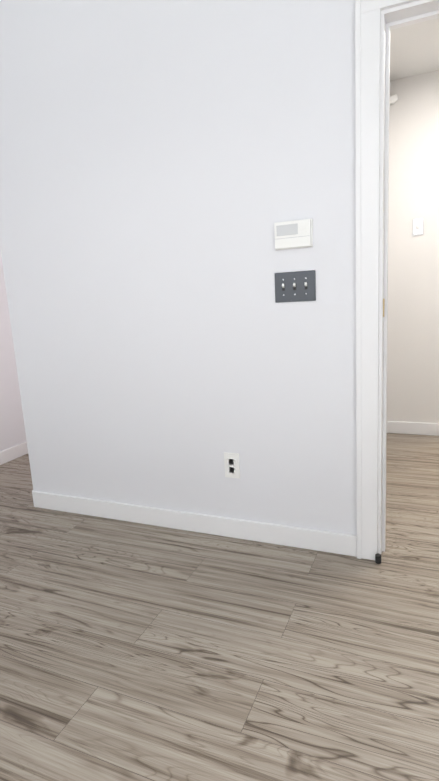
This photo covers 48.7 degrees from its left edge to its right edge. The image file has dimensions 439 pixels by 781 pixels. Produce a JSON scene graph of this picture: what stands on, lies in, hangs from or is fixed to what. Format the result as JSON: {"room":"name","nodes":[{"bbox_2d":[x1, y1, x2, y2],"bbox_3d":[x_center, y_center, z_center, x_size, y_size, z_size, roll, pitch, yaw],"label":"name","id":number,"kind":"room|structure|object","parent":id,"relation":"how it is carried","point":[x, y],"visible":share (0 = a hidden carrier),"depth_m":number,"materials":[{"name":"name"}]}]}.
{"room":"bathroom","nodes":[
{"label":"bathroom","id":0,"kind":"room"},
{"bbox_2d":[0,249,26,451],"bbox_3d":[-2.151,-1.011,2.344,0.120,3.561,7.540,1,12,23],"label":"wall","id":1,"kind":"structure","parent":0,"point":[12,430],"depth_m":3.60,"materials":[{"name":"white paint"}]},
{"bbox_2d":[0,442,27,464],"bbox_3d":[-1.992,0.690,2.644,0.014,0.095,7.300,1,12,23],"label":"baseboard","id":2,"kind":"structure","parent":1,"relation":"attached to","point":[12,453],"depth_m":3.64,"materials":[{"name":"white wood"}]},
{"bbox_2d":[0,0,356,534],"bbox_3d":[0.235,-1.064,1.913,4.600,3.561,0.140,1,12,23],"label":"wall","id":3,"kind":"structure","parent":0,"point":[165,165],"depth_m":2.11,"materials":[{"name":"white paint"}]},
{"bbox_2d":[32,490,356,556],"bbox_3d":[-0.228,0.636,2.398,1.765,0.095,0.014,1,12,23],"label":"baseboard","id":4,"kind":"structure","parent":3,"relation":"attached to","point":[319,540],"depth_m":2.32,"materials":[{"name":"white wood"}]},
{"bbox_2d":[224,452,239,478],"bbox_3d":[0.056,0.342,2.212,0.072,0.118,0.011,1,12,23],"label":"outlet","id":5,"kind":"object","parent":3,"relation":"attached to","point":[232,465],"visible":1,"depth_m":2.21,"materials":[{"name":"white plastic"}]},
{"bbox_2d":[274,218,312,249],"bbox_3d":[0.287,-0.610,1.896,0.150,0.105,0.027,1,12,23],"label":"thermostat","id":6,"kind":"object","parent":3,"relation":"attached to","point":[294,234],"visible":1,"depth_m":1.88,"materials":[{"name":"white plastic"}]},
{"bbox_2d":[274,270,315,302],"bbox_3d":[0.300,-0.414,1.937,0.165,0.118,0.019,1,12,23],"label":"switch plate","id":7,"kind":"object","parent":3,"relation":"attached to","point":[297,286],"visible":1,"depth_m":1.94,"materials":[{"name":"grey metal"}]},
{"bbox_2d":[355,0,438,563],"bbox_3d":[0.998,-0.330,1.704,0.990,2.115,0.162,1,12,23],"label":"trim","id":8,"kind":"structure","parent":3,"relation":"attached to","point":[376,21],"depth_m":1.80,"materials":[{"name":"white wood"}]},
{"bbox_2d":[0,433,438,780],"bbox_3d":[0.063,0.839,1.778,4.720,0.100,7.540,1,12,23],"label":"floor","id":9,"kind":"structure","parent":0,"point":[131,651],"depth_m":1.56,"materials":[{"name":"laminate"}]},
{"bbox_2d":[387,70,438,422],"bbox_3d":[2.105,-0.945,3.236,2.210,2.620,0.120,1,12,23],"label":"wall","id":10,"kind":"structure","parent":0,"point":[413,340],"depth_m":3.46,"materials":[{"name":"white paint"}]},
{"bbox_2d":[390,94,397,104],"bbox_3d":[1.157,-1.973,3.297,0.105,0.074,0.112,1,12,23],"label":"security camera","id":11,"kind":"object","parent":10,"relation":"attached to","point":[393,99],"visible":0.44,"depth_m":3.27,"materials":[{"name":"white plastic"}]},
{"bbox_2d":[387,421,438,435],"bbox_3d":[1.114,0.461,2.911,0.475,0.095,1.790,1,12,23],"label":"baseboard","id":12,"kind":"structure","parent":10,"relation":"attached to","point":[416,428],"depth_m":3.69,"materials":[{"name":"white wood"}]},
{"bbox_2d":[412,217,423,235],"bbox_3d":[1.399,-1.154,3.418,0.072,0.118,0.025,1,12,23],"label":"dimmer switch","id":13,"kind":"object","parent":10,"relation":"attached to","point":[418,226],"visible":1,"depth_m":3.42,"materials":[{"name":"white plastic"}]},
{"bbox_2d":[390,18,438,80],"bbox_3d":[1.683,-1.996,2.196,2.210,0.120,1.910,1,12,23],"label":"ceiling","id":14,"kind":"structure","parent":0,"point":[414,49],"depth_m":2.91,"materials":[{"name":"white paint"}]}
]}

